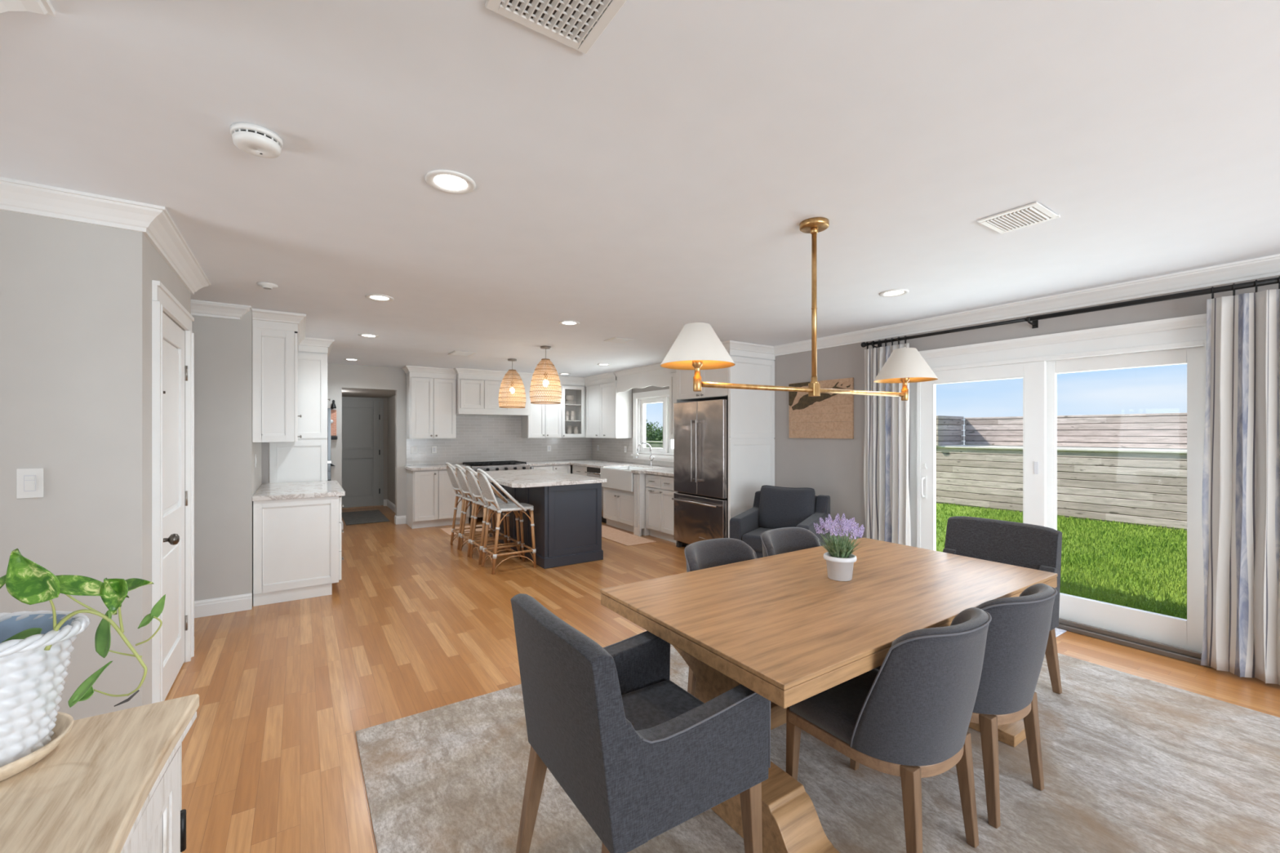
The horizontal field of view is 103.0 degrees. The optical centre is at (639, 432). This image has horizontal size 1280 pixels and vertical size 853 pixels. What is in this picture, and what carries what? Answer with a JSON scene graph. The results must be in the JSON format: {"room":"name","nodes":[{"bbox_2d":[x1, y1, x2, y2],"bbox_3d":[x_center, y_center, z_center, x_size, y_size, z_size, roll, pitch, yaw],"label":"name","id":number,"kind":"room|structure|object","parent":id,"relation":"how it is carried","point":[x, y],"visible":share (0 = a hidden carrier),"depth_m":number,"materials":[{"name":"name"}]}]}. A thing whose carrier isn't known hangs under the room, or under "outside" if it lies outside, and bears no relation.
{"room":"dining room","nodes":[
{"label":"dining room","id":0,"kind":"room"},
{"bbox_2d":[0,610,90,767],"bbox_3d":[-1.100,0.427,0.829,0.280,0.232,0.278,0,0,-34],"label":"woven pot","id":1,"kind":"object","parent":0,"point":[36,647],"depth_m":0.84,"materials":[{"name":"wicker"}]},
{"bbox_2d":[0,209,191,719],"bbox_3d":[-4.034,0.215,1.900,3.400,2.470,1.240,0,0,-34],"label":"wall","id":2,"kind":"structure","parent":0,"point":[76,297],"depth_m":2.22,"materials":[{"name":"beige paint"}]},
{"bbox_2d":[16,467,43,498],"bbox_3d":[-2.556,0.213,2.134,0.075,0.124,0.012,0,0,-34],"label":"light switch","id":3,"kind":"object","parent":2,"relation":"attached to","point":[29,482],"visible":1,"depth_m":2.13,"materials":[{"name":"white plastic"}]},
{"bbox_2d":[0,177,210,294],"bbox_3d":[-3.995,-0.968,1.926,3.492,0.105,1.424,0,0,-34],"label":"crown molding","id":4,"kind":"structure","parent":2,"relation":"attached to","point":[155,222],"depth_m":2.24,"materials":[{"name":"white paint"}]},
{"bbox_2d":[151,280,194,703],"bbox_3d":[-2.639,0.353,2.898,0.028,2.193,0.976,0,0,-34],"label":"door frame","id":5,"kind":"structure","parent":2,"relation":"in","point":[162,300],"depth_m":2.54,"materials":[{"name":"white paint"}]},
{"bbox_2d":[163,312,187,701],"bbox_3d":[-2.645,0.401,2.912,0.117,2.082,0.800,0,0,-34],"label":"door","id":6,"kind":"structure","parent":2,"relation":"in","point":[175,371],"depth_m":2.96,"materials":[{"name":"white paint"}]},
{"bbox_2d":[191,310,269,605],"bbox_3d":[-5.701,0.215,4.641,3.670,2.470,3.550,0,0,-34],"label":"wall","id":7,"kind":"structure","parent":0,"point":[227,479],"depth_m":4.08,"materials":[{"name":"beige paint"}]},
{"bbox_2d":[191,299,252,319],"bbox_3d":[-4.703,-0.968,3.148,3.672,0.105,0.142,0,0,-34],"label":"crown molding","id":8,"kind":"structure","parent":7,"relation":"attached to","point":[198,308],"depth_m":4.03,"materials":[{"name":"white paint"}]},
{"bbox_2d":[194,593,252,617],"bbox_3d":[-4.710,1.385,3.158,3.672,0.129,0.017,0,0,-34],"label":"baseboard","id":9,"kind":"structure","parent":7,"relation":"attached to","point":[207,607],"depth_m":4.07,"materials":[{"name":"white paint"}]},
{"bbox_2d":[262,442,268,483],"bbox_3d":[-3.909,-0.191,5.314,0.058,1.439,0.060,0,0,-34],"label":"wall","id":10,"kind":"structure","parent":0,"point":[264,445],"depth_m":5.29,"materials":[{"name":"grey paint"}]},
{"bbox_2d":[252,308,306,442],"bbox_3d":[-3.388,-0.468,4.822,0.374,1.101,1.311,0,0,-34],"label":"upper cabinet","id":11,"kind":"object","parent":10,"relation":"attached to","point":[275,342],"visible":1,"depth_m":4.31,"materials":[{"name":"white paint"}]},
{"bbox_2d":[269,337,334,483],"bbox_3d":[-3.968,0.215,5.992,0.579,2.467,1.376,0,0,-34],"label":"pantry cabinet","id":12,"kind":"object","parent":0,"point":[305,460],"visible":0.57,"depth_m":5.51,"materials":[{"name":"white paint"}]},
{"bbox_2d":[327,408,331,480],"bbox_3d":[-3.826,0.330,5.824,0.474,1.220,0.678,0,0,-34],"label":"wall oven","id":13,"kind":"object","parent":12,"relation":"in","point":[329,462],"visible":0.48,"depth_m":5.67,"materials":[{"name":"silver glass"}]},
{"bbox_2d":[342,388,395,398],"bbox_3d":[-4.831,-0.715,8.949,1.300,0.070,2.350,0,0,-34],"label":"ceiling","id":14,"kind":"structure","parent":0,"point":[345,392],"depth_m":8.79,"materials":[{"name":"paint"}]},
{"bbox_2d":[346,395,395,504],"bbox_3d":[-4.856,0.385,8.932,1.240,2.130,2.350,0,0,-34],"label":"wall","id":15,"kind":"structure","parent":0,"point":[389,402],"depth_m":9.82,"materials":[{"name":"paint"}]},
{"bbox_2d":[342,400,383,509],"bbox_3d":[-5.431,0.418,9.767,0.910,2.061,0.098,0,0,-34],"label":"door","id":16,"kind":"structure","parent":15,"relation":"in","point":[361,451],"depth_m":9.82,"materials":[{"name":"grey paint"}]},
{"bbox_2d":[342,396,383,505],"bbox_3d":[-5.423,0.390,9.769,0.905,2.120,0.028,0,0,-34],"label":"door frame","id":17,"kind":"structure","parent":15,"relation":"in","point":[380,400],"depth_m":9.99,"materials":[{"name":"grey paint"}]},
{"bbox_2d":[327,363,591,523],"bbox_3d":[-3.136,0.215,8.570,5.200,2.470,0.162,0,0,-34],"label":"wall","id":18,"kind":"structure","parent":0,"point":[479,438],"depth_m":8.37,"materials":[{"name":"paint"}]},
{"bbox_2d":[330,400,337,439],"bbox_3d":[-4.532,-0.188,7.496,0.135,0.585,0.097,0,0,-34],"label":"wall sconce","id":19,"kind":"object","parent":18,"relation":"attached to","point":[333,412],"visible":0.65,"depth_m":7.52,"materials":[{"name":"black metal"}]},
{"bbox_2d":[341,515,405,529],"bbox_3d":[-4.477,1.385,7.672,1.730,0.129,0.167,0,0,-34],"label":"baseboard","id":20,"kind":"structure","parent":18,"relation":"attached to","point":[397,519],"depth_m":8.04,"materials":[{"name":"white paint"}]},
{"bbox_2d":[401,365,456,439],"bbox_3d":[-3.345,-0.460,8.103,0.757,1.116,0.380,0,0,-34],"label":"upper cabinet","id":21,"kind":"object","parent":18,"relation":"attached to","point":[431,392],"visible":1,"depth_m":8.00,"materials":[{"name":"white paint"}]},
{"bbox_2d":[453,368,533,416],"bbox_3d":[-2.492,-0.656,8.594,1.325,0.723,0.510,0,0,-34],"label":"upper cabinet","id":22,"kind":"object","parent":18,"relation":"attached to","point":[477,390],"visible":0.71,"depth_m":8.33,"materials":[{"name":"white paint"}]},
{"bbox_2d":[521,374,563,438],"bbox_3d":[-1.756,-0.460,9.163,0.643,1.116,0.380,0,0,-34],"label":"upper cabinet","id":23,"kind":"object","parent":18,"relation":"attached to","point":[544,420],"visible":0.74,"depth_m":9.05,"materials":[{"name":"white paint"}]},
{"bbox_2d":[561,376,586,437],"bbox_3d":[-1.160,-0.460,9.560,0.785,1.116,0.380,0,0,-34],"label":"display cabinet","id":24,"kind":"object","parent":18,"relation":"attached to","point":[575,388],"visible":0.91,"depth_m":9.48,"materials":[{"name":"white paint"}]},
{"bbox_2d":[0,0,1279,377],"bbox_3d":[-0.951,-1.070,2.281,8.950,0.100,13.050,0,0,-34],"label":"ceiling","id":25,"kind":"structure","parent":0,"point":[660,178],"depth_m":1.82,"materials":[{"name":"paint"}]},
{"bbox_2d":[230,122,282,158],"bbox_3d":[-1.312,-0.993,1.746,0.144,0.052,0.144,0,0,-34],"label":"smoke detector","id":26,"kind":"object","parent":25,"relation":"attached to","point":[255,140],"visible":1,"depth_m":1.71,"materials":[{"name":"white plastic"}]},
{"bbox_2d":[256,281,278,289],"bbox_3d":[-2.564,-1.004,3.506,0.120,0.030,0.120,0,0,-34],"label":"smoke detector","id":27,"kind":"object","parent":25,"relation":"attached to","point":[268,286],"visible":1,"depth_m":3.48,"materials":[{"name":"white plastic"}]},
{"bbox_2d":[364,293,394,302],"bbox_3d":[-1.966,-1.014,3.846,0.194,0.009,0.194,0,0,-34],"label":"recessed light","id":28,"kind":"object","parent":25,"relation":"in","point":[376,297],"visible":1,"depth_m":3.84,"materials":[{"name":"white plastic"}]},
{"bbox_2d":[424,169,475,194],"bbox_3d":[-0.769,-1.014,2.071,0.194,0.009,0.194,0,0,-34],"label":"recessed light","id":29,"kind":"object","parent":25,"relation":"in","point":[448,181],"visible":1,"depth_m":2.06,"materials":[{"name":"white plastic"}]},
{"bbox_2d":[434,174,466,189],"bbox_3d":[-0.769,-1.018,2.071,0.124,0.002,0.124,0,0,-34],"label":"diffuser","id":30,"kind":"object","parent":29,"relation":"attached to","point":[441,181],"depth_m":2.07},
{"bbox_2d":[448,351,475,356],"bbox_3d":[-2.290,-1.014,6.556,0.270,0.011,0.355,0,0,-34],"label":"ceiling vent","id":31,"kind":"object","parent":25,"relation":"in","point":[454,353],"visible":1,"depth_m":6.54,"materials":[{"name":"white plastic"}]},
{"bbox_2d":[497,358,525,408],"bbox_3d":[-1.779,-0.682,7.096,0.376,0.674,0.376,0,0,11],"label":"woven pendant","id":32,"kind":"object","parent":25,"relation":"hanging from","point":[517,389],"visible":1,"depth_m":7.00,"materials":[{"name":"beige wicker"}]},
{"bbox_2d":[529,346,561,404],"bbox_3d":[-1.121,-0.682,6.057,0.376,0.674,0.376,0,0,11],"label":"woven pendant","id":33,"kind":"object","parent":25,"relation":"hanging from","point":[545,383],"visible":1,"depth_m":5.96,"materials":[{"name":"beige wicker"}]},
{"bbox_2d":[484,0,626,53],"bbox_3d":[-0.153,-1.014,1.133,0.273,0.011,0.380,0,0,-34],"label":"ceiling vent","id":34,"kind":"object","parent":25,"relation":"in","point":[584,21],"visible":1,"depth_m":1.24,"materials":[{"name":"white plastic"}]},
{"bbox_2d":[604,337,633,342],"bbox_3d":[-0.233,-1.014,5.609,0.240,0.011,0.255,0,0,-34],"label":"ceiling vent","id":35,"kind":"object","parent":25,"relation":"in","point":[616,340],"visible":1,"depth_m":5.57,"materials":[{"name":"white plastic"}]},
{"bbox_2d":[660,217,937,400],"bbox_3d":[0.847,-0.597,2.477,1.676,0.844,0.316,0,0,-27],"label":"chandelier","id":36,"kind":"object","parent":25,"relation":"hanging from","point":[697,347],"visible":1,"depth_m":2.43,"materials":[{"name":"gold metal"}]},
{"bbox_2d":[692,360,702,391],"bbox_3d":[0.244,-0.288,2.164,0.044,0.226,0.044,0,0,-34],"label":"socket","id":37,"kind":"object","parent":36,"relation":"attached to","point":[697,384],"depth_m":2.15,"materials":[{"name":"gold metal"}]},
{"bbox_2d":[900,377,909,400],"bbox_3d":[1.451,-0.288,2.790,0.044,0.226,0.044,0,0,-34],"label":"socket","id":38,"kind":"object","parent":36,"relation":"attached to","point":[904,391],"depth_m":2.78,"materials":[{"name":"gold metal"}]},
{"bbox_2d":[879,288,909,297],"bbox_3d":[1.851,-1.014,3.712,0.194,0.009,0.194,0,0,-34],"label":"recessed light","id":39,"kind":"object","parent":25,"relation":"in","point":[895,292],"visible":1,"depth_m":3.70,"materials":[{"name":"white plastic"}]},
{"bbox_2d":[884,290,903,295],"bbox_3d":[1.851,-1.018,3.712,0.124,0.002,0.124,0,0,-34],"label":"diffuser","id":40,"kind":"object","parent":39,"relation":"attached to","point":[893,292],"depth_m":3.73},
{"bbox_2d":[977,201,1060,234],"bbox_3d":[1.797,-1.014,2.421,0.277,0.011,0.247,0,0,-34],"label":"ceiling vent","id":41,"kind":"object","parent":25,"relation":"in","point":[1034,213],"visible":1,"depth_m":2.40,"materials":[{"name":"white plastic"}]},
{"bbox_2d":[164,506,1279,852],"bbox_3d":[-1.714,1.480,3.244,8.750,0.060,15.300,0,0,-34],"label":"floor","id":42,"kind":"structure","parent":0,"point":[412,624],"depth_m":3.13,"materials":[{"name":"brown wood"}]},
{"bbox_2d":[0,693,199,852],"bbox_3d":[-0.670,1.000,0.323,0.404,0.900,1.550,0,0,-34],"label":"base cabinet","id":43,"kind":"object","parent":42,"relation":"on","point":[113,784],"visible":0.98,"depth_m":0.82,"materials":[{"name":"brown wood"}]},
{"bbox_2d":[0,711,74,782],"bbox_3d":[-1.100,0.534,0.829,0.240,0.030,0.240,0,0,-34],"label":"saucer","id":44,"kind":"object","parent":43,"relation":"on","point":[64,722],"visible":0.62,"depth_m":0.84,"materials":[{"name":"ceramic"}]},
{"bbox_2d":[0,548,165,767],"bbox_3d":[-1.051,0.363,0.862,0.398,0.360,0.278,0,0,-34],"label":"pothos","id":45,"kind":"object","parent":44,"relation":"on","point":[36,647],"visible":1,"depth_m":0.85,"materials":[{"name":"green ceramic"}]},
{"bbox_2d":[253,496,343,606],"bbox_3d":[-3.279,1.010,4.933,0.669,0.878,1.246,0,0,-34],"label":"base cabinet","id":46,"kind":"object","parent":42,"relation":"on","point":[297,542],"visible":0.91,"depth_m":4.40,"materials":[{"name":"white paint"}]},
{"bbox_2d":[252,480,345,501],"bbox_3d":[-3.283,0.550,4.927,0.667,0.040,1.278,0,0,-34],"label":"countertop","id":47,"kind":"structure","parent":46,"relation":"on","point":[300,490],"depth_m":4.61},
{"bbox_2d":[342,509,390,525],"bbox_3d":[-4.725,1.444,8.719,0.620,0.009,1.450,0,0,-34],"label":"floor mat","id":48,"kind":"object","parent":42,"relation":"on","point":[369,516],"visible":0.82,"depth_m":8.62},
{"bbox_2d":[406,468,470,528],"bbox_3d":[-3.193,1.010,8.065,0.836,0.877,0.629,0,0,-34],"label":"base cabinet","id":49,"kind":"object","parent":42,"relation":"on","point":[430,494],"visible":0.82,"depth_m":7.78,"materials":[{"name":"white paint"}]},
{"bbox_2d":[404,463,470,471],"bbox_3d":[-3.204,0.550,8.052,0.866,0.040,0.622,0,0,-34],"label":"countertop","id":50,"kind":"structure","parent":49,"relation":"on","point":[437,467],"depth_m":7.80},
{"bbox_2d":[440,523,490,535],"bbox_3d":[-2.277,1.446,7.780,1.350,0.007,0.570,0,0,-34],"label":"floor mat","id":51,"kind":"object","parent":42,"relation":"on","point":[448,531],"visible":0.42,"depth_m":7.58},
{"bbox_2d":[445,462,495,549],"bbox_3d":[-2.190,0.914,6.557,0.578,1.075,0.433,0,0,-34],"label":"bar stool","id":52,"kind":"object","parent":42,"relation":"on","point":[451,473],"visible":0.6,"depth_m":6.45,"materials":[{"name":"wicker"}]},
{"bbox_2d":[454,464,507,556],"bbox_3d":[-1.945,0.914,6.198,0.578,1.075,0.433,0,0,-34],"label":"bar stool","id":53,"kind":"object","parent":42,"relation":"on","point":[461,477],"visible":0.72,"depth_m":6.12,"materials":[{"name":"wicker"}]},
{"bbox_2d":[465,466,520,564],"bbox_3d":[-1.701,0.914,5.838,0.578,1.075,0.433,0,0,-34],"label":"bar stool","id":54,"kind":"object","parent":42,"relation":"on","point":[473,482],"visible":0.78,"depth_m":5.78,"materials":[{"name":"wicker"}]},
{"bbox_2d":[462,460,529,517],"bbox_3d":[-2.414,0.925,8.517,0.954,0.850,0.722,0,0,-34],"label":"gas range","id":55,"kind":"object","parent":42,"relation":"on","point":[510,464],"visible":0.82,"depth_m":8.29,"materials":[{"name":"silver metal"}]},
{"bbox_2d":[464,463,524,466],"bbox_3d":[-2.441,0.540,8.560,0.920,0.009,0.580,0,0,-34],"label":"cooktop","id":56,"kind":"object","parent":55,"relation":"in","point":[469,464],"depth_m":8.32,"materials":[{"name":"black metal"}]},
{"bbox_2d":[476,468,536,574],"bbox_3d":[-1.446,0.914,5.461,0.578,1.075,0.433,0,0,-34],"label":"bar stool","id":57,"kind":"object","parent":42,"relation":"on","point":[486,488],"visible":1,"depth_m":5.40,"materials":[{"name":"wicker"}]},
{"bbox_2d":[488,482,603,568],"bbox_3d":[-1.238,1.010,6.388,0.723,0.877,1.890,0,0,-34],"label":"kitchen island","id":58,"kind":"object","parent":42,"relation":"on","point":[567,518],"visible":0.59,"depth_m":5.63,"materials":[{"name":"blue paint"}]},
{"bbox_2d":[465,468,606,488],"bbox_3d":[-1.366,0.550,6.302,1.085,0.040,1.940,0,0,-34],"label":"island countertop","id":59,"kind":"structure","parent":58,"relation":"on","point":[521,478],"depth_m":5.83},
{"bbox_2d":[529,464,570,473],"bbox_3d":[-1.713,1.010,9.054,0.791,0.877,0.627,0,0,-34],"label":"base cabinet","id":60,"kind":"object","parent":42,"relation":"on","point":[563,468],"visible":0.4,"depth_m":8.89,"materials":[{"name":"white paint"}]},
{"bbox_2d":[572,465,586,475],"bbox_3d":[-0.760,1.010,8.970,0.764,0.877,0.583,0,0,-34],"label":"base cabinet","id":61,"kind":"object","parent":42,"relation":"on","point":[580,470],"visible":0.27,"depth_m":8.77,"materials":[{"name":"white paint"}]},
{"bbox_2d":[584,466,606,523],"bbox_3d":[-0.491,1.012,8.431,0.676,0.875,0.596,0,0,-34],"label":"dishwasher","id":62,"kind":"object","parent":42,"relation":"on","point":[591,472],"visible":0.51,"depth_m":8.22,"materials":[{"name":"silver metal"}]},
{"bbox_2d":[603,472,649,536],"bbox_3d":[0.017,1.010,7.755,0.812,0.877,1.079,0,0,-34],"label":"base cabinet","id":63,"kind":"object","parent":42,"relation":"on","point":[622,509],"visible":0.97,"depth_m":7.38,"materials":[{"name":"white paint"}]},
{"bbox_2d":[601,524,656,546],"bbox_3d":[-0.460,1.446,7.345,0.450,0.007,1.770,0,0,-34],"label":"floor mat","id":64,"kind":"object","parent":42,"relation":"on","point":[624,538],"visible":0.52,"depth_m":6.99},
{"bbox_2d":[645,473,675,542],"bbox_3d":[0.549,1.010,7.027,0.744,0.877,0.688,0,0,-34],"label":"base cabinet","id":65,"kind":"object","parent":42,"relation":"on","point":[660,489],"visible":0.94,"depth_m":6.84,"materials":[{"name":"white paint"}]},
{"bbox_2d":[524,459,674,476],"bbox_3d":[-0.576,0.550,8.016,1.538,0.040,3.600,0,0,-34],"label":"countertop","id":66,"kind":"structure","parent":65,"relation":"on","point":[655,469],"depth_m":8.36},
{"bbox_2d":[600,466,650,492],"bbox_3d":[-0.144,0.691,7.743,0.548,0.308,0.921,0,0,-34],"label":"farmhouse sink","id":67,"kind":"object","parent":66,"relation":"in","point":[620,477],"visible":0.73,"depth_m":7.59,"materials":[{"name":"white ceramic"}]},
{"bbox_2d":[671,399,728,547],"bbox_3d":[0.977,0.534,6.292,0.848,1.829,0.914,0,0,-34],"label":"refrigerator","id":68,"kind":"object","parent":42,"relation":"on","point":[700,500],"visible":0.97,"depth_m":6.02,"materials":[{"name":"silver metal"}]},
{"bbox_2d":[675,340,775,542],"bbox_3d":[1.014,0.215,6.313,0.800,2.467,1.122,0,0,-34],"label":"refrigerator surround","id":69,"kind":"object","parent":42,"relation":"on","point":[751,412],"visible":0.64,"depth_m":5.91,"materials":[{"name":"white paint"}]},
{"bbox_2d":[729,484,830,558],"bbox_3d":[1.425,1.007,5.153,0.780,0.886,0.790,0,0,34],"label":"lounge chair","id":70,"kind":"object","parent":42,"relation":"on","point":[774,507],"visible":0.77,"depth_m":5.16,"materials":[{"name":"grey fabric"}]},
{"bbox_2d":[742,527,772,551],"bbox_3d":[1.376,1.071,5.080,0.532,0.153,0.605,0,0,34],"label":"seat cushion","id":71,"kind":"object","parent":70,"relation":"on","point":[751,535],"depth_m":4.95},
{"bbox_2d":[758,485,813,528],"bbox_3d":[1.510,0.792,5.277,0.570,0.446,0.232,0,0,34],"label":"cushion","id":72,"kind":"object","parent":70,"relation":"on","point":[780,507],"depth_m":5.21,"materials":[{"name":"fabric"}]},
{"bbox_2d":[355,644,1279,852],"bbox_3d":[1.260,1.443,2.013,3.888,0.012,3.650,0,0,-34],"label":"area rug","id":73,"kind":"object","parent":42,"relation":"on","point":[1131,763],"visible":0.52,"depth_m":2.07,"materials":[{"name":"carpet"}]},
{"bbox_2d":[511,593,770,852],"bbox_3d":[-0.023,0.982,1.638,0.643,0.909,0.584,0,0,-34],"label":"armchair","id":74,"kind":"object","parent":73,"relation":"on","point":[639,756],"visible":0.95,"depth_m":1.43,"materials":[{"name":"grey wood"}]},
{"bbox_2d":[684,537,757,696],"bbox_3d":[0.523,1.016,2.612,0.514,0.840,0.588,0,0,-34],"label":"dining chair","id":75,"kind":"object","parent":73,"relation":"on","point":[708,553],"visible":0.29,"depth_m":2.81,"materials":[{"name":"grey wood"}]},
{"bbox_2d":[760,527,822,557],"bbox_3d":[1.002,1.016,2.944,0.514,0.840,0.588,0,0,-34],"label":"dining chair","id":76,"kind":"object","parent":73,"relation":"on","point":[784,540],"visible":0.25,"depth_m":3.16,"materials":[{"name":"grey fabric"}]},
{"bbox_2d":[600,537,1057,852],"bbox_3d":[0.934,1.063,2.369,1.984,0.746,1.028,0,0,-34],"label":"dining table","id":77,"kind":"object","parent":73,"relation":"on","point":[777,627],"visible":0.55,"depth_m":1.96,"materials":[{"name":"brown wood"}]},
{"bbox_2d":[813,513,864,581],"bbox_3d":[0.946,0.540,2.409,0.226,0.300,0.236,0,0,10],"label":"lavender","id":78,"kind":"object","parent":77,"relation":"on","point":[839,557],"visible":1,"depth_m":2.37,"materials":[{"name":"purple plant"}]},
{"bbox_2d":[822,551,857,581],"bbox_3d":[0.944,0.633,2.407,0.148,0.112,0.148,0,0,-34],"label":"pot","id":79,"kind":"object","parent":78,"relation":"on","point":[839,566],"depth_m":2.36,"materials":[{"name":"white ceramic"}]},
{"bbox_2d":[786,607,991,852],"bbox_3d":[0.901,1.016,1.833,0.514,0.840,0.588,0,0,-34],"label":"dining chair","id":80,"kind":"object","parent":73,"relation":"on","point":[908,718],"visible":0.98,"depth_m":1.60,"materials":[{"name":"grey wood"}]},
{"bbox_2d":[875,583,1057,828],"bbox_3d":[1.353,1.016,2.123,0.514,0.840,0.588,0,0,-32],"label":"dining chair","id":81,"kind":"object","parent":73,"relation":"on","point":[1019,628],"visible":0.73,"depth_m":1.87,"materials":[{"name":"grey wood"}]},
{"bbox_2d":[942,515,1062,693],"bbox_3d":[1.929,0.982,2.893,0.643,0.909,0.584,0,0,-34],"label":"armchair","id":82,"kind":"object","parent":73,"relation":"on","point":[1036,547],"visible":0.43,"depth_m":2.94,"materials":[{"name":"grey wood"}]},
{"bbox_2d":[591,275,1279,541],"bbox_3d":[2.642,0.245,4.739,0.182,2.530,12.950,0,0,-34],"label":"wall","id":83,"kind":"structure","parent":0,"point":[833,468],"depth_m":5.31,"materials":[{"name":"grey paint"}]},
{"bbox_2d":[583,371,631,438],"bbox_3d":[-0.608,-0.460,9.100,0.380,1.117,1.117,0,0,-34],"label":"upper cabinet","id":84,"kind":"object","parent":83,"relation":"attached to","point":[608,412],"visible":0.91,"depth_m":8.81,"materials":[{"name":"white paint"}]},
{"bbox_2d":[613,362,669,393],"bbox_3d":[0.002,-0.840,7.955,0.084,0.356,1.486,0,0,-34],"label":"window valance","id":85,"kind":"object","parent":84,"relation":"attached to","point":[653,375],"visible":0.94,"depth_m":7.91,"materials":[{"name":"white paint"}]},
{"bbox_2d":[631,388,674,462],"bbox_3d":[0.298,-0.110,8.110,0.100,1.120,1.480,0,0,-34],"label":"window trim","id":86,"kind":"structure","parent":83,"relation":"in","point":[664,392],"depth_m":8.48,"materials":[{"name":"white paint"}]},
{"bbox_2d":[637,395,674,455],"bbox_3d":[0.367,-0.115,8.150,0.140,0.930,1.250,0,0,-34],"label":"window","id":87,"kind":"structure","parent":83,"relation":"in","point":[668,448],"depth_m":8.24,"materials":[{"name":"white paint"}]},
{"bbox_2d":[668,368,675,439],"bbox_3d":[0.711,-0.460,7.123,0.380,1.116,0.680,0,0,-34],"label":"upper cabinet","id":88,"kind":"object","parent":83,"relation":"attached to","point":[672,371],"visible":0.13,"depth_m":7.28,"materials":[{"name":"white paint"}]},
{"bbox_2d":[788,377,853,438],"bbox_3d":[1.965,-0.250,5.582,0.025,0.629,0.820,0,0,-34],"label":"wall art","id":89,"kind":"object","parent":83,"relation":"attached to","point":[816,423],"visible":0.84,"depth_m":5.53,"materials":[{"name":"brown wood"}]},
{"bbox_2d":[773,253,1279,355],"bbox_3d":[3.861,-0.968,2.688,0.092,0.105,8.185,0,0,-34],"label":"crown molding","id":90,"kind":"structure","parent":83,"relation":"attached to","point":[1266,266],"depth_m":3.73,"materials":[{"name":"white paint"}]},
{"bbox_2d":[909,313,1206,546],"bbox_3d":[3.059,0.355,3.924,0.055,2.190,2.020,0,0,-34],"label":"door frame","id":91,"kind":"structure","parent":83,"relation":"in","point":[1193,327],"depth_m":3.86,"materials":[{"name":"white paint"}]},
{"bbox_2d":[916,339,1211,667],"bbox_3d":[3.151,0.435,3.985,0.374,2.034,1.930,0,0,-34],"label":"door","id":92,"kind":"structure","parent":83,"relation":"in","point":[1171,637],"depth_m":3.73,"materials":[{"name":"white paint"}]},
{"bbox_2d":[860,277,1278,347],"bbox_3d":[3.069,-0.851,3.822,0.150,0.081,3.012,0,0,-34],"label":"curtain rod","id":93,"kind":"object","parent":83,"relation":"attached to","point":[1034,319],"visible":0.98,"depth_m":3.53,"materials":[{"name":"black metal"}]},
{"bbox_2d":[863,335,911,546],"bbox_3d":[2.325,0.270,4.807,0.104,2.315,0.456,0,0,-34],"label":"curtain","id":94,"kind":"object","parent":93,"relation":"hanging from","point":[886,419],"visible":0.75,"depth_m":4.81,"materials":[{"name":"fabric"}]},
{"bbox_2d":[1200,275,1279,684],"bbox_3d":[3.626,0.271,2.857,0.095,2.315,0.654,0,0,-34],"label":"curtain","id":95,"kind":"object","parent":93,"relation":"hanging from","point":[1241,501],"visible":1,"depth_m":2.97,"materials":[{"name":"fabric"}]},
{"bbox_3d":[0.078,0.215,-1.319,0.165,2.470,5.720,0,0,-34],"label":"wall","id":96,"kind":"structure","parent":0,"visible":0},
{"bbox_2d":[0,0,55,16],"bbox_3d":[0.052,-0.968,-1.280,0.349,0.105,5.812,0,0,-34],"label":"crown molding","id":97,"kind":"structure","parent":96,"relation":"attached to","point":[41,6],"depth_m":1.18,"materials":[{"name":"white paint"}]},
{"label":"outside","id":98,"kind":"structure","parent":0,"visible":0},
{"bbox_2d":[935,502,1186,617],"bbox_3d":[13.129,1.610,20.787,35.080,0.280,60.000,0,0,-34],"label":"ground","id":99,"kind":"structure","parent":98,"point":[940,546],"depth_m":6.57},
{"bbox_2d":[645,419,662,441],"bbox_3d":[0.504,0.446,24.719,2.198,2.181,3.091,0,0,-30],"label":"shrub","id":100,"kind":"object","parent":99,"relation":"on","point":[649,431],"visible":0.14,"depth_m":24.10,"materials":[{"name":"green plant"}]},
{"bbox_2d":[645,440,662,448],"bbox_3d":[-0.344,0.915,22.193,0.150,1.110,14.700,0,0,-34],"label":"fence","id":101,"kind":"object","parent":99,"relation":"on","point":[653,444],"visible":0.02,"depth_m":20.69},
{"bbox_2d":[935,445,1186,530],"bbox_3d":[7.807,0.875,8.217,0.190,1.190,17.000,0,0,-34],"label":"wall","id":102,"kind":"structure","parent":99,"relation":"on","point":[1131,486],"depth_m":8.55,"materials":[{"name":"wood"}]},
{"bbox_2d":[935,415,964,445],"bbox_3d":[6.555,-0.035,10.804,1.100,0.621,0.106,0,0,-34],"label":"wall","id":103,"kind":"structure","parent":102,"relation":"on","point":[948,429],"depth_m":10.72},
{"bbox_2d":[935,502,1186,619],"bbox_3d":[5.337,1.438,6.408,5.949,0.065,5.709,0,0,-34],"label":"grass blades","id":104,"kind":"object","parent":99,"relation":"on","point":[1175,574],"visible":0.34,"depth_m":5.74,"materials":[{"name":"plant"}]},
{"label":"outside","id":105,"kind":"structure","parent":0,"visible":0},
{"bbox_2d":[953,444,1186,450],"bbox_3d":[9.822,0.414,6.130,0.835,0.272,11.290,0,0,-34],"label":"terrace","id":106,"kind":"object","parent":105,"point":[963,445],"visible":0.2,"depth_m":8.79,"materials":[{"name":"concrete"}]},
{"bbox_2d":[964,413,1186,448],"bbox_3d":[10.218,-0.023,6.394,0.103,0.596,11.290,0,0,-34],"label":"wall","id":107,"kind":"structure","parent":106,"relation":"on","point":[1156,430],"depth_m":9.19,"materials":[{"name":"wood"}]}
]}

